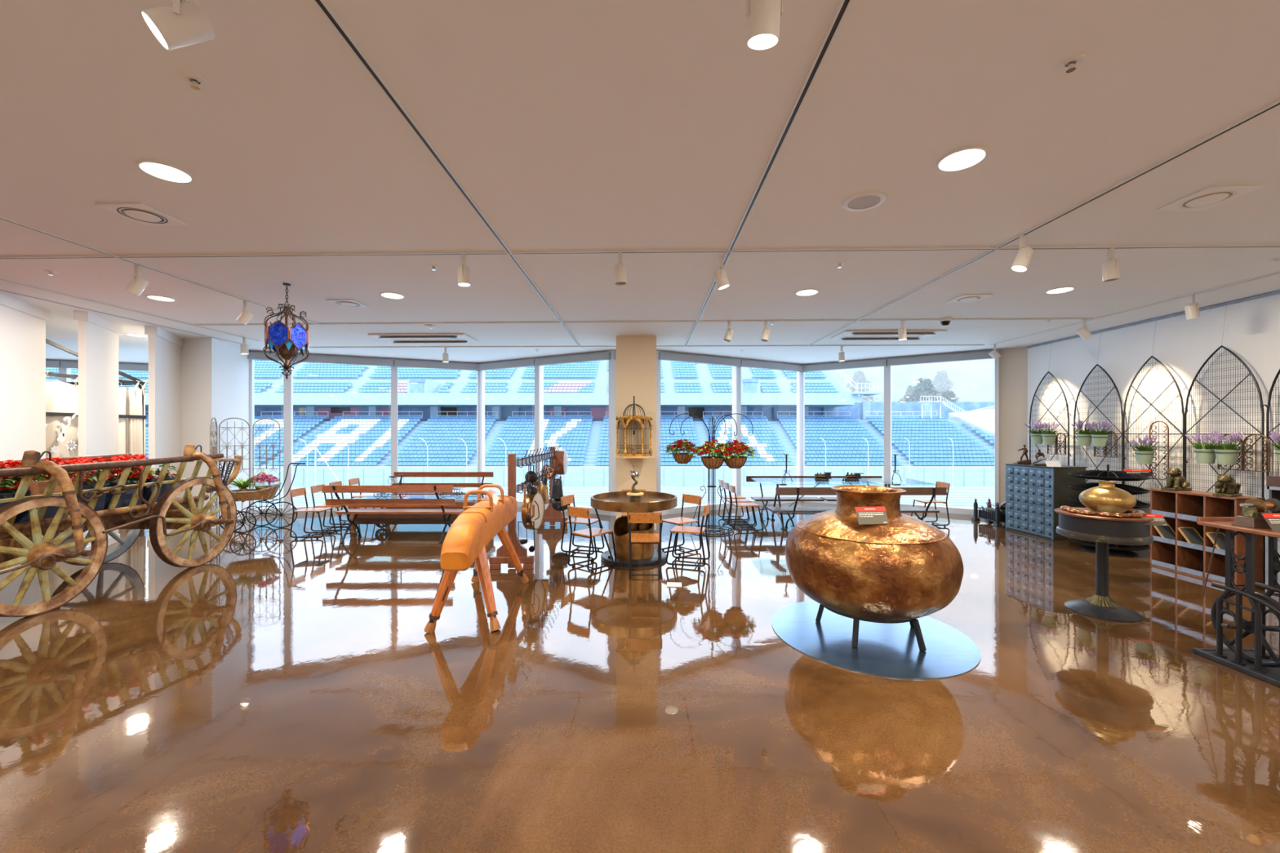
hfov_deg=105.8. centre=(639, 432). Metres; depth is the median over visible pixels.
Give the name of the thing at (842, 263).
sprinkler head
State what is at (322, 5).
track
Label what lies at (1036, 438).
pot
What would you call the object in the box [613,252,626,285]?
track spotlight
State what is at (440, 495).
wire cart
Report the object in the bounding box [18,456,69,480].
poinsettia
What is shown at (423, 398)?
grandstand
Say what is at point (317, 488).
chair
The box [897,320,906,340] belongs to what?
track spotlight
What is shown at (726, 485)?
chair
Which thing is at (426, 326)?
ceiling sensor
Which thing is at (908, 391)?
pine tree
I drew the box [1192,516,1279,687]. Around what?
table
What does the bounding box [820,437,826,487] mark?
post
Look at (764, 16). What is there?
track spotlight
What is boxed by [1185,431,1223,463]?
pot
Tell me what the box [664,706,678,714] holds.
floor drain
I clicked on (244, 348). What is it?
track spotlight
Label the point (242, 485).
fern
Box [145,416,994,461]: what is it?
stadium seats
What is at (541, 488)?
bell
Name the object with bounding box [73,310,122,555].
wall
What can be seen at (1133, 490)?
tray
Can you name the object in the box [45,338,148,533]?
window
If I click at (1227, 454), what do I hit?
pot
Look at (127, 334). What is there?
recessed light
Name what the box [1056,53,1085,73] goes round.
sprinkler head
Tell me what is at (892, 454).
candle holder
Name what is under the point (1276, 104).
track
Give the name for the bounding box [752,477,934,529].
table
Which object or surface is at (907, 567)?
cauldron
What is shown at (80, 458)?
poinsettia
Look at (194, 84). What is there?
sprinkler head
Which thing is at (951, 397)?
pine tree
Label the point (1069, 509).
dish
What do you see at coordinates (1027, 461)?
figurine
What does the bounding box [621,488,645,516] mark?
chair
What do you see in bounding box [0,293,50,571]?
wall
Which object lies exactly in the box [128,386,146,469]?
curtain
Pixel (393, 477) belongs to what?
tricycle
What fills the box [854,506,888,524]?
sign
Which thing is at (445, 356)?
track spotlight
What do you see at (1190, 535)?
framed board
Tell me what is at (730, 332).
track spotlight
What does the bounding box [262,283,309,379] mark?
hanging lantern
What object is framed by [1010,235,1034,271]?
track spotlight
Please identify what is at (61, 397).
curtain
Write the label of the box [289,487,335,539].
chair
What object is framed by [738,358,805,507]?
window
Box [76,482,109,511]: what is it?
planter
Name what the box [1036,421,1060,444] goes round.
pot
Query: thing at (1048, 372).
arch panel
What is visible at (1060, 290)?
recessed light
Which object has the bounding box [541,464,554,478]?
pan
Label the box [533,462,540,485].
ladle
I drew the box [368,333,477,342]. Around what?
air conditioner
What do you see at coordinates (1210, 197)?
ceiling vent
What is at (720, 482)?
chair
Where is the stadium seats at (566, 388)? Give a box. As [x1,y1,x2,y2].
[389,381,591,392]
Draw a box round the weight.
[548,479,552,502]
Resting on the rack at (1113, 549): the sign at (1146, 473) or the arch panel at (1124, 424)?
the sign at (1146, 473)
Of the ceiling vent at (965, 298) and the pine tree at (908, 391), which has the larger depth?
the pine tree at (908, 391)
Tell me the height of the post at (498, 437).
5.127 m
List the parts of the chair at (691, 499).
frame, seat, frame, backrest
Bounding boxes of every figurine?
[1013,444,1031,464]
[1030,448,1048,465]
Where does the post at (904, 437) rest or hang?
on the track at (318, 499)
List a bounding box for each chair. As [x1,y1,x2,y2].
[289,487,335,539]
[310,484,350,532]
[328,480,366,525]
[348,477,375,518]
[560,494,604,555]
[567,505,616,572]
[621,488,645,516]
[628,512,662,578]
[661,493,702,555]
[665,502,710,568]
[718,478,748,520]
[723,480,755,525]
[728,484,763,532]
[911,481,950,526]
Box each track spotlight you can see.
[124,264,148,296]
[140,0,215,50]
[235,300,253,324]
[240,337,248,354]
[442,346,448,362]
[457,253,471,286]
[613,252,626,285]
[713,257,729,289]
[723,321,734,342]
[745,0,782,50]
[760,321,770,342]
[838,346,844,361]
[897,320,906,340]
[988,343,1000,359]
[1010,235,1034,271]
[1075,319,1092,340]
[1102,248,1119,282]
[1184,294,1200,319]
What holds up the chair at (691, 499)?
on the floor
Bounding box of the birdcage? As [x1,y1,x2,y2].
[613,395,654,457]
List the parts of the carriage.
handle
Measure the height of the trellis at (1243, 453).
0.412 m
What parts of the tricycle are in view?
frame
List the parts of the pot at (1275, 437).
pot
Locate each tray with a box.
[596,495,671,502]
[1067,470,1151,480]
[1067,482,1150,494]
[1067,497,1150,508]
[1067,537,1150,551]
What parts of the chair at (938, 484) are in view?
frame, seat, frame, backrest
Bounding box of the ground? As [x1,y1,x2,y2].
[280,486,994,487]
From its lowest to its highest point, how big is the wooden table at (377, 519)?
0.511 m
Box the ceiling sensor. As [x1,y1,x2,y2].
[425,324,435,328]
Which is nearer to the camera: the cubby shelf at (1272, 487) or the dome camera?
the cubby shelf at (1272, 487)
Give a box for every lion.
[1160,467,1191,491]
[1212,473,1242,497]
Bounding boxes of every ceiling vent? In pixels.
[94,203,186,225]
[325,299,368,307]
[946,293,992,302]
[1156,185,1262,211]
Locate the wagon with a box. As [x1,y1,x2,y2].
[0,444,241,617]
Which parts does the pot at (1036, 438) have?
pot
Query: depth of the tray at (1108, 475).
6.20 m
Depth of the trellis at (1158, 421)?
6.25 m
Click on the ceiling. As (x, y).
(570, 125)
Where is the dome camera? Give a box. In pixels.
[938,317,951,325]
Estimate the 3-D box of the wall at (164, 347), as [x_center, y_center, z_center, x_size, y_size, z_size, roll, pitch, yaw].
[-7.325,0.010,7.485,0.130,3.080,1.220,0,0,-29]
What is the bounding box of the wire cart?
[437,487,465,498]
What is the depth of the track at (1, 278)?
5.82 m
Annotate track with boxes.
[0,216,319,324]
[0,244,1279,259]
[0,277,260,341]
[195,317,1093,325]
[254,487,994,508]
[309,344,984,347]
[311,0,581,346]
[684,0,853,346]
[807,98,1279,346]
[988,271,1279,345]
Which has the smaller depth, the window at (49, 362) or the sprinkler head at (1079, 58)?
the sprinkler head at (1079, 58)
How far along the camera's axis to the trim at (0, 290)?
6.23 m
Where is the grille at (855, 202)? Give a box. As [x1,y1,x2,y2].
[848,195,880,208]
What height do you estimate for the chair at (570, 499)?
0.715 m
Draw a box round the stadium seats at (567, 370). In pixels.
[45,360,838,392]
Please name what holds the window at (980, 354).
in the wall at (1013, 362)
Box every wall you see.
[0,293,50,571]
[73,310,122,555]
[144,325,182,540]
[181,337,248,528]
[999,346,1027,505]
[1027,293,1279,545]
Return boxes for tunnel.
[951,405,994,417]
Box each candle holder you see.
[782,453,791,480]
[892,453,901,480]
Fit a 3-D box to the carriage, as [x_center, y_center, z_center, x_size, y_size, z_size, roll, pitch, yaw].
[-6.098,1.026,7.818,0.652,1.049,1.014,0,0,38]
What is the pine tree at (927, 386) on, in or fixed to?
on the ground
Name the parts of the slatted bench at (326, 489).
rail, rail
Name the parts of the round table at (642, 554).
plate, plate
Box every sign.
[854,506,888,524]
[1123,469,1153,477]
[1141,514,1168,525]
[1261,513,1279,531]
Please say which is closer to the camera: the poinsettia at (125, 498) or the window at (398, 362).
the poinsettia at (125, 498)
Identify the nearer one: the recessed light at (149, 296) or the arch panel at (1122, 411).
the recessed light at (149, 296)
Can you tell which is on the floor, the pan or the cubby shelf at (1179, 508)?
the cubby shelf at (1179, 508)
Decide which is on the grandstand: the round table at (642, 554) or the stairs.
the stairs
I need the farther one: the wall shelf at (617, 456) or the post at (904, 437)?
the post at (904, 437)
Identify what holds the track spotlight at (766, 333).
hanging from the track at (1058, 318)
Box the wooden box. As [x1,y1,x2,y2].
[28,479,72,495]
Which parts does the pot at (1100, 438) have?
pot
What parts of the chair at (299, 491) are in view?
backrest, frame, seat, frame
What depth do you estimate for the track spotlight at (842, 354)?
8.46 m
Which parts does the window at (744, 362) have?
blind cord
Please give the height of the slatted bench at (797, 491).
0.722 m
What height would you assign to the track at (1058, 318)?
0.014 m
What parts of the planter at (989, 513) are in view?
post, post, railing, post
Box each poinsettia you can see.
[0,459,22,486]
[0,463,63,523]
[0,476,27,506]
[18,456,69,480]
[50,458,111,511]
[67,456,117,481]
[88,453,147,479]
[90,457,151,510]
[127,456,177,504]
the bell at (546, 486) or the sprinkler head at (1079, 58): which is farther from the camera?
the bell at (546, 486)
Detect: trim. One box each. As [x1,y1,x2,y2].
[0,289,249,346]
[798,364,804,496]
[1026,290,1279,348]
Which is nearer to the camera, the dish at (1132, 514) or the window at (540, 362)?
the dish at (1132, 514)
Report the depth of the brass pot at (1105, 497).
4.11 m
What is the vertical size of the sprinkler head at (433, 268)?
0.034 m
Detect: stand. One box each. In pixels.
[669,413,753,534]
[815,604,926,651]
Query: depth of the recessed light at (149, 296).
5.51 m
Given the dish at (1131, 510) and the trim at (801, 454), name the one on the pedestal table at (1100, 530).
the dish at (1131, 510)
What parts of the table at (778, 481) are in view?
glass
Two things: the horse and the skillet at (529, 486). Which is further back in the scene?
the skillet at (529, 486)
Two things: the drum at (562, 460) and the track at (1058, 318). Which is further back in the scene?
the drum at (562, 460)
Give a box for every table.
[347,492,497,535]
[590,491,677,567]
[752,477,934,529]
[1054,507,1154,622]
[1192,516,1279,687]
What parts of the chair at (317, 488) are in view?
backrest, seat, frame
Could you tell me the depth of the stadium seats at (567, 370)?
68.25 m
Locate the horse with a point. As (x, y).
(466, 541)
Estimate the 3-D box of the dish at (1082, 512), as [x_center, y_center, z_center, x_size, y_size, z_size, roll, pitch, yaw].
[3.809,0.678,4.090,0.162,0.040,0.080,0,0,40]
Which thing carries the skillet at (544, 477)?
hanging from the utensil rack at (551, 515)
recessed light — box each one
[125,333,147,337]
[135,160,194,183]
[145,294,176,302]
[380,292,404,298]
[795,288,818,296]
[935,146,988,172]
[1044,286,1075,293]
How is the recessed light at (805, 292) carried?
in the ceiling
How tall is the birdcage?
0.940 m
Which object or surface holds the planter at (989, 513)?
on the floor
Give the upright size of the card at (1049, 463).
0.080 m
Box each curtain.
[45,381,126,533]
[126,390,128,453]
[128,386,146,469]
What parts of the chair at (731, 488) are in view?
backrest, seat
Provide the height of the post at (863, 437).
5.127 m
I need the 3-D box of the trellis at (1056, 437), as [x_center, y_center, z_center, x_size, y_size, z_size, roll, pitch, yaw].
[6.741,0.178,7.790,0.098,0.352,0.346,0,0,0]
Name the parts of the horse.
leg, adjusting rod, handle, leg, leg, handle, leg, leg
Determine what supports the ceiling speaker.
attached to the ceiling
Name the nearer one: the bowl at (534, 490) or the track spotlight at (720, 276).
the track spotlight at (720, 276)
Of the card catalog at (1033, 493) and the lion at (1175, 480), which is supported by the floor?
the card catalog at (1033, 493)
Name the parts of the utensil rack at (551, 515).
post, hook rail, hook rail, post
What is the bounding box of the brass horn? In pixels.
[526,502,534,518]
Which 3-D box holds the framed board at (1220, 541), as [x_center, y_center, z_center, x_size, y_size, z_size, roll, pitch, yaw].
[6.060,1.148,5.040,0.178,0.193,0.156,0,0,0]
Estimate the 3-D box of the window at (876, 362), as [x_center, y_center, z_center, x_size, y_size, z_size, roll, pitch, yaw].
[4.358,0.010,10.448,1.769,3.080,0.225,0,0,35]
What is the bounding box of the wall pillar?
[616,336,656,529]
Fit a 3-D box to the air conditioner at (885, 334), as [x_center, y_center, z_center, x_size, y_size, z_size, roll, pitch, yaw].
[3.830,-1.498,7.520,1.500,0.060,0.600,0,0,1]
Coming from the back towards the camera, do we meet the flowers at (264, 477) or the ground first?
the ground
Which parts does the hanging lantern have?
pane frame, glass pane, pane frame, lamp shade, cyan pane, pane frame, glass pane, pane frame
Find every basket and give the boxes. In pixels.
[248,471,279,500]
[664,436,697,463]
[691,435,733,469]
[715,435,755,468]
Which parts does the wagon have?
rail, rail, hanging chain, rack rod, rack rod, hanging chain, rack rod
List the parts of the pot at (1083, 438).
pot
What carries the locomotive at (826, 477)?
on the table at (778, 481)
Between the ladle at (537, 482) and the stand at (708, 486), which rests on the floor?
the stand at (708, 486)
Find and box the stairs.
[917,395,964,421]
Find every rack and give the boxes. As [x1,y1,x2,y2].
[488,444,568,568]
[1067,464,1151,556]
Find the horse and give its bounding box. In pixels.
[424,484,528,633]
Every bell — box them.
[535,480,546,503]
[542,482,549,504]
[551,475,563,498]
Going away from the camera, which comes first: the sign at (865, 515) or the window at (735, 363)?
the sign at (865, 515)
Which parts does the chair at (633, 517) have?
frame, seat, seat rail, backrest, frame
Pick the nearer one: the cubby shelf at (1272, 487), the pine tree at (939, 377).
the cubby shelf at (1272, 487)
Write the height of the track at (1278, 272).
0.014 m
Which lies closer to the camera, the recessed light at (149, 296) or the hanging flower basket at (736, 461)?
the recessed light at (149, 296)
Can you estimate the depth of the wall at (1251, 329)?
6.32 m
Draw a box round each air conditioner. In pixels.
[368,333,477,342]
[831,329,946,340]
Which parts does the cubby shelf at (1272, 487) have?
panel, perforated panel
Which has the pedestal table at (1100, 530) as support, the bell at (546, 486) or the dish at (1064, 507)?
the dish at (1064, 507)
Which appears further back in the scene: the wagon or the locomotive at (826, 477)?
the locomotive at (826, 477)
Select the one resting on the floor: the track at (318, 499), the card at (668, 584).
the card at (668, 584)
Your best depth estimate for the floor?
2.73 m
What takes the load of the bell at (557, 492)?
hanging from the utensil rack at (551, 515)
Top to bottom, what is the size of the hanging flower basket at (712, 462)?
0.487 m
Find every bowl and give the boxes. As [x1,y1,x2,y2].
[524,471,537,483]
[530,486,537,493]
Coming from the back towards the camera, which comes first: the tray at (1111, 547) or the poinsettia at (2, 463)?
the tray at (1111, 547)
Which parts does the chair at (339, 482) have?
backrest, frame, frame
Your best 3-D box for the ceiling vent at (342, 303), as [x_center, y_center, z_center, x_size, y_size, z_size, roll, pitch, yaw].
[-3.450,-1.518,5.720,0.320,0.024,0.320,0,0,1]
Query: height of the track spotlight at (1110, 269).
0.263 m
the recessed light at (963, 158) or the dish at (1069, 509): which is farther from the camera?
the dish at (1069, 509)
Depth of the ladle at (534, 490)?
6.05 m
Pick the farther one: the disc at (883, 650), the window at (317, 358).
the window at (317, 358)
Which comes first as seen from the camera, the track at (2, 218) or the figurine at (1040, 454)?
the track at (2, 218)
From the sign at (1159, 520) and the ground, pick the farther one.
the ground
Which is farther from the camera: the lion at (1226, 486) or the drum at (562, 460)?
the drum at (562, 460)
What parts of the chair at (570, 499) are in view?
backrest, frame, seat, frame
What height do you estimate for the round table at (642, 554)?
0.765 m
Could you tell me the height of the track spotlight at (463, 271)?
0.263 m
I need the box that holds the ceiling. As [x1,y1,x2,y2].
[0,0,1279,364]
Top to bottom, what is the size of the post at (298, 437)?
5.127 m
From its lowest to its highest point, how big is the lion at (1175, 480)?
0.257 m
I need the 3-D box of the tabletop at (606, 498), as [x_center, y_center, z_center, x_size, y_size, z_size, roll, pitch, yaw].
[-0.075,0.853,5.970,1.012,0.015,1.012,0,0,0]
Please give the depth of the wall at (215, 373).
7.96 m
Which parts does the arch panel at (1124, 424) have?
frame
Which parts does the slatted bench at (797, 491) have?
rail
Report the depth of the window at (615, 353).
9.02 m
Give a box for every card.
[666,582,681,586]
[1044,460,1061,466]
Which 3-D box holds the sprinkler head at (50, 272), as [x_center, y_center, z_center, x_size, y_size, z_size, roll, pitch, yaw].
[-5.600,-1.513,4.600,0.090,0.034,0.090,0,0,0]
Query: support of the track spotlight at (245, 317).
hanging from the track at (2, 218)
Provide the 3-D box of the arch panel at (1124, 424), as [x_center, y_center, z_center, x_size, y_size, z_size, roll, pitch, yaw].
[6.824,-0.035,6.410,0.080,2.930,0.810,0,0,0]
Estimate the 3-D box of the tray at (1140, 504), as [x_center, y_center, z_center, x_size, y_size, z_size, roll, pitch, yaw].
[6.120,0.901,6.330,0.790,0.109,0.790,0,0,0]
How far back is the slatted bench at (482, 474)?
8.96 m
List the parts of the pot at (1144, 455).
pot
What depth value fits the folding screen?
8.22 m
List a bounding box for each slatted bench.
[322,485,462,542]
[392,471,493,487]
[746,475,882,519]
[766,487,946,528]
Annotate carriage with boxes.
[218,462,306,533]
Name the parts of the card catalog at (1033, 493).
drawer, drawer, drawer, drawer, drawer, drawer, drawer, drawer, drawer, drawer, drawer, drawer, drawer, drawer, drawer, drawer, drawer, drawer, drawer, drawer, drawer, frame, drawer, drawer, drawer, drawer, drawer, drawer, drawer, drawer, drawer, drawer, drawer, drawer, drawer, drawer, drawer, drawer, drawer, drawer, drawer, drawer, drawer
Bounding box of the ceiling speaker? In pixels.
[841,191,886,211]
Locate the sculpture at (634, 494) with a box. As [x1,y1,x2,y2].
[626,463,643,502]
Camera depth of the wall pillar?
7.69 m
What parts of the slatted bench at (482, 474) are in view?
rail, rail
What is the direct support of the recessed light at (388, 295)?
in the ceiling
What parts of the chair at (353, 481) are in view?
backrest, seat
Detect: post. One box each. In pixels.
[297,437,307,488]
[338,437,348,485]
[418,437,427,483]
[459,438,466,488]
[497,437,506,488]
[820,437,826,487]
[862,437,868,475]
[904,437,910,487]
[948,437,953,488]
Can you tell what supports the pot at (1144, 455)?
hanging from the trellis at (1158, 421)
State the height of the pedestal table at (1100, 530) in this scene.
0.853 m
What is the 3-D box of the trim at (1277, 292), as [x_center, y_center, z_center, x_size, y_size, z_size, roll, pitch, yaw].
[6.885,-1.510,1.800,0.030,0.030,13.600,0,0,0]
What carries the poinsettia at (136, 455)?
on the wagon
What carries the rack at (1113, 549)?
on the floor
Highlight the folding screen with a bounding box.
[209,417,280,528]
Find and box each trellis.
[1047,432,1066,454]
[1093,431,1117,457]
[1149,420,1168,479]
[1217,433,1270,472]
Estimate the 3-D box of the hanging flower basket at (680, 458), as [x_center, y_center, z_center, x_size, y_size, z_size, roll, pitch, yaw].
[0.709,0.277,7.989,0.629,0.473,0.601,0,0,-40]
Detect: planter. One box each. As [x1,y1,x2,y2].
[0,491,16,506]
[1,488,63,523]
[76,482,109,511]
[90,479,146,510]
[129,475,175,504]
[971,497,1005,526]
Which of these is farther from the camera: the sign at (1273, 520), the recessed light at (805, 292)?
the recessed light at (805, 292)
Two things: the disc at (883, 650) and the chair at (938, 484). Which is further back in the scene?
the chair at (938, 484)
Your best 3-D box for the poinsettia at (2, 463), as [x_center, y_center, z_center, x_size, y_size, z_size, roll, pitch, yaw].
[-5.965,0.536,4.453,0.435,0.566,0.471,0,0,34]
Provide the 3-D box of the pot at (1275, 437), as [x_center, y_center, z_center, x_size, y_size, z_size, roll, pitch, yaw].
[6.591,0.163,4.896,0.351,0.374,0.371,0,0,13]
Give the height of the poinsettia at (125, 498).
0.548 m
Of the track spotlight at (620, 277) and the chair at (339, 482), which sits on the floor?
the chair at (339, 482)
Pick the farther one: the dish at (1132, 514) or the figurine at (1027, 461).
the figurine at (1027, 461)
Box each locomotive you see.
[813,471,831,481]
[841,472,863,481]
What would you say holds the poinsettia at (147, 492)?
on the wagon
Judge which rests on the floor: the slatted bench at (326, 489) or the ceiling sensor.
the slatted bench at (326, 489)
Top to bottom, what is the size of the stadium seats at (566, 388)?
2.190 m
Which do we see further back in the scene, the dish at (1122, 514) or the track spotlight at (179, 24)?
the dish at (1122, 514)
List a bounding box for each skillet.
[526,463,531,494]
[543,459,546,485]
[551,457,554,479]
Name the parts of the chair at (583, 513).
backrest, seat rail, frame, seat, frame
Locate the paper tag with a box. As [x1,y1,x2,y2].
[485,488,498,505]
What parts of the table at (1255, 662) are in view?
plate, frame, frame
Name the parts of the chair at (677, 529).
seat, frame, backrest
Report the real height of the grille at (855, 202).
0.002 m
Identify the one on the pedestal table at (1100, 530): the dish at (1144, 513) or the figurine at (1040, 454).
the dish at (1144, 513)
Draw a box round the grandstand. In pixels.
[45,360,994,486]
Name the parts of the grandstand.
colour panel, pink wall panel, doorway, vomitory door, doorway, doorway, concourse railing, pink wall panel, pink wall panel, railing, doorway, vomitory door, doorway, doorway, railing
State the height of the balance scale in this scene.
0.535 m
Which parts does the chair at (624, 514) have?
seat, backrest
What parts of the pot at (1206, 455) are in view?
pot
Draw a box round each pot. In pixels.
[551,498,570,511]
[1024,420,1048,444]
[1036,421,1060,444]
[1071,419,1098,445]
[1079,480,1136,513]
[1086,421,1113,446]
[1128,434,1160,464]
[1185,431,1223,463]
[1203,431,1244,465]
[1263,431,1279,466]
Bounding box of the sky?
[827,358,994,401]
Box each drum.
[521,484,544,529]
[553,449,568,479]
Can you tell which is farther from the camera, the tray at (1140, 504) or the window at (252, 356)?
the window at (252, 356)
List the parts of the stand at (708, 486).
arm, arm, upright rod, upright rod, arm, upright rod, arm, arm, arm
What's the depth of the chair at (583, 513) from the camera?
5.50 m
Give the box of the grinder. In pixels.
[1231,497,1279,528]
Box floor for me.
[0,501,1279,852]
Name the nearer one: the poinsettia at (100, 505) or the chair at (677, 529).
the poinsettia at (100, 505)
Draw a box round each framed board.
[1153,523,1175,539]
[1177,527,1203,545]
[1205,532,1225,550]
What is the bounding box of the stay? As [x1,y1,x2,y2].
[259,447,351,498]
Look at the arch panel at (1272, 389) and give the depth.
5.20 m
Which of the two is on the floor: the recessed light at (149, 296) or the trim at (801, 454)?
the trim at (801, 454)
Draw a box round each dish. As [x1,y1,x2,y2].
[1060,505,1071,510]
[1066,507,1079,513]
[1078,510,1097,515]
[1097,511,1121,517]
[1115,512,1130,517]
[1124,508,1134,512]
[1128,512,1143,517]
[1132,510,1146,513]
[1135,511,1146,516]
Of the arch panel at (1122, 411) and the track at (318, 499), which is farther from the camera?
the track at (318, 499)
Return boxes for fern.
[226,475,268,502]
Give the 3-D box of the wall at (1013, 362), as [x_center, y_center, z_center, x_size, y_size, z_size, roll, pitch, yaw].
[6.855,0.010,8.860,0.269,3.080,0.427,0,0,-44]
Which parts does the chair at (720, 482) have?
backrest, seat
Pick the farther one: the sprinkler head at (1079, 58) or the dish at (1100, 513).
the dish at (1100, 513)
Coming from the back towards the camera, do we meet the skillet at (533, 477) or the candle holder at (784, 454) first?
the candle holder at (784, 454)
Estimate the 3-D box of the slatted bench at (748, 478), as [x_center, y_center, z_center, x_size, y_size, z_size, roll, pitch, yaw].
[3.325,1.190,8.983,2.590,0.720,0.624,0,0,0]
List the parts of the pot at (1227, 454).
pot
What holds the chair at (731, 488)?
on the floor
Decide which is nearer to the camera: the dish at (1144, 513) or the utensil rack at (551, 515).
the dish at (1144, 513)
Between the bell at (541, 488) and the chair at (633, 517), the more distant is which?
the bell at (541, 488)
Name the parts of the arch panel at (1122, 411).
frame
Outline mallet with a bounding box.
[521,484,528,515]
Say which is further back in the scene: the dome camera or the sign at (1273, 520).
the dome camera
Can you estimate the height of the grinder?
0.188 m
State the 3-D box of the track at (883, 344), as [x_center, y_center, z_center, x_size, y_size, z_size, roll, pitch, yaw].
[0.050,-1.523,8.550,11.902,0.014,0.047,0,0,1]
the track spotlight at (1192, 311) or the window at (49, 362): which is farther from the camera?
the window at (49, 362)
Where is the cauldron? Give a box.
[785,484,964,620]
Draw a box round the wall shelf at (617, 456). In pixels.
[613,455,654,457]
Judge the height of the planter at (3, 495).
0.304 m
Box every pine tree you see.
[845,370,877,401]
[897,385,921,401]
[905,377,943,401]
[924,370,959,401]
[938,390,956,401]
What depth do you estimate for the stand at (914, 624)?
3.46 m
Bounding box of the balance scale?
[517,514,535,551]
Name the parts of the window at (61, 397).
rail, rail, rail, corner post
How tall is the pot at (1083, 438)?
0.384 m
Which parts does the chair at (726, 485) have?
backrest, frame, seat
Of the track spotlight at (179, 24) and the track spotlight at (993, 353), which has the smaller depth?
the track spotlight at (179, 24)
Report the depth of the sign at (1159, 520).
3.92 m
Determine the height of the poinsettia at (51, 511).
0.531 m
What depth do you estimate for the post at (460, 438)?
49.47 m
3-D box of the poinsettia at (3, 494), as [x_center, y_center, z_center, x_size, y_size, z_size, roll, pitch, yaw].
[-5.566,0.550,4.082,0.459,0.539,0.457,0,0,-19]
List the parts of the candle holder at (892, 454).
stem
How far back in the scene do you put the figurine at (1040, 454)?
7.32 m
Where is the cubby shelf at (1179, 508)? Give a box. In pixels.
[1150,488,1265,587]
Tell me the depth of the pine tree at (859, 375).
105.31 m
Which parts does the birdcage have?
arch panel, arch panel, hanging rod, carved cornice, arch panel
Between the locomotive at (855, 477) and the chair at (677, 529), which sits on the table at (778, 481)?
the locomotive at (855, 477)
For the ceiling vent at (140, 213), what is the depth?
3.35 m
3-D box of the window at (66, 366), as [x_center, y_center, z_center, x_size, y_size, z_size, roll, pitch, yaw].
[-11.467,0.010,10.558,1.588,3.080,0.225,0,0,-23]
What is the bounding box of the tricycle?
[373,474,406,498]
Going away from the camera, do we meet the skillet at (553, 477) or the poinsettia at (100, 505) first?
the poinsettia at (100, 505)
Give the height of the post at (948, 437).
5.127 m
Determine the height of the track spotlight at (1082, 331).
0.275 m
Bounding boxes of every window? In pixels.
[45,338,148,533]
[45,359,62,381]
[60,360,148,382]
[247,350,287,515]
[287,353,394,513]
[394,358,477,502]
[476,357,537,506]
[534,351,610,515]
[609,350,616,515]
[656,350,741,515]
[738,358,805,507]
[801,357,887,504]
[887,348,999,515]
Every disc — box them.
[771,600,980,679]
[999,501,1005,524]
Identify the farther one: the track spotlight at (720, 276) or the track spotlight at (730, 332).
the track spotlight at (730, 332)
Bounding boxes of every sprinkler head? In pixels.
[43,270,57,275]
[181,71,208,89]
[428,264,439,271]
[834,262,844,267]
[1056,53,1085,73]
[1267,257,1279,262]
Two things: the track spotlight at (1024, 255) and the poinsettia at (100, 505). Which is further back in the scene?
the poinsettia at (100, 505)
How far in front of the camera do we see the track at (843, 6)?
2.32 m
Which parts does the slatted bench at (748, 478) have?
rail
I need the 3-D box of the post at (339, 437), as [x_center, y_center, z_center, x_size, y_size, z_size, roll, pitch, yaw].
[-30.165,3.087,49.271,0.854,5.127,0.144,0,0,-30]
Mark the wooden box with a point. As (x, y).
(36, 487)
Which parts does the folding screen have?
screen panel, screen panel, screen panel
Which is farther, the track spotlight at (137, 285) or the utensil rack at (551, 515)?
the utensil rack at (551, 515)
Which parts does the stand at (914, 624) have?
leg, leg, leg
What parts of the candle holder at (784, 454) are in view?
stem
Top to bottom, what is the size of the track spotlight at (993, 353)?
0.276 m
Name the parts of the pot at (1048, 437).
pot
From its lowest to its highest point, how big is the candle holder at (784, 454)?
0.445 m
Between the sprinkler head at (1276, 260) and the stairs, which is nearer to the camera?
the sprinkler head at (1276, 260)
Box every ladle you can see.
[524,464,537,483]
[530,482,537,493]
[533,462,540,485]
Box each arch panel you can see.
[1029,343,1071,465]
[1073,334,1126,507]
[1122,320,1188,511]
[1184,305,1266,497]
[1266,368,1279,475]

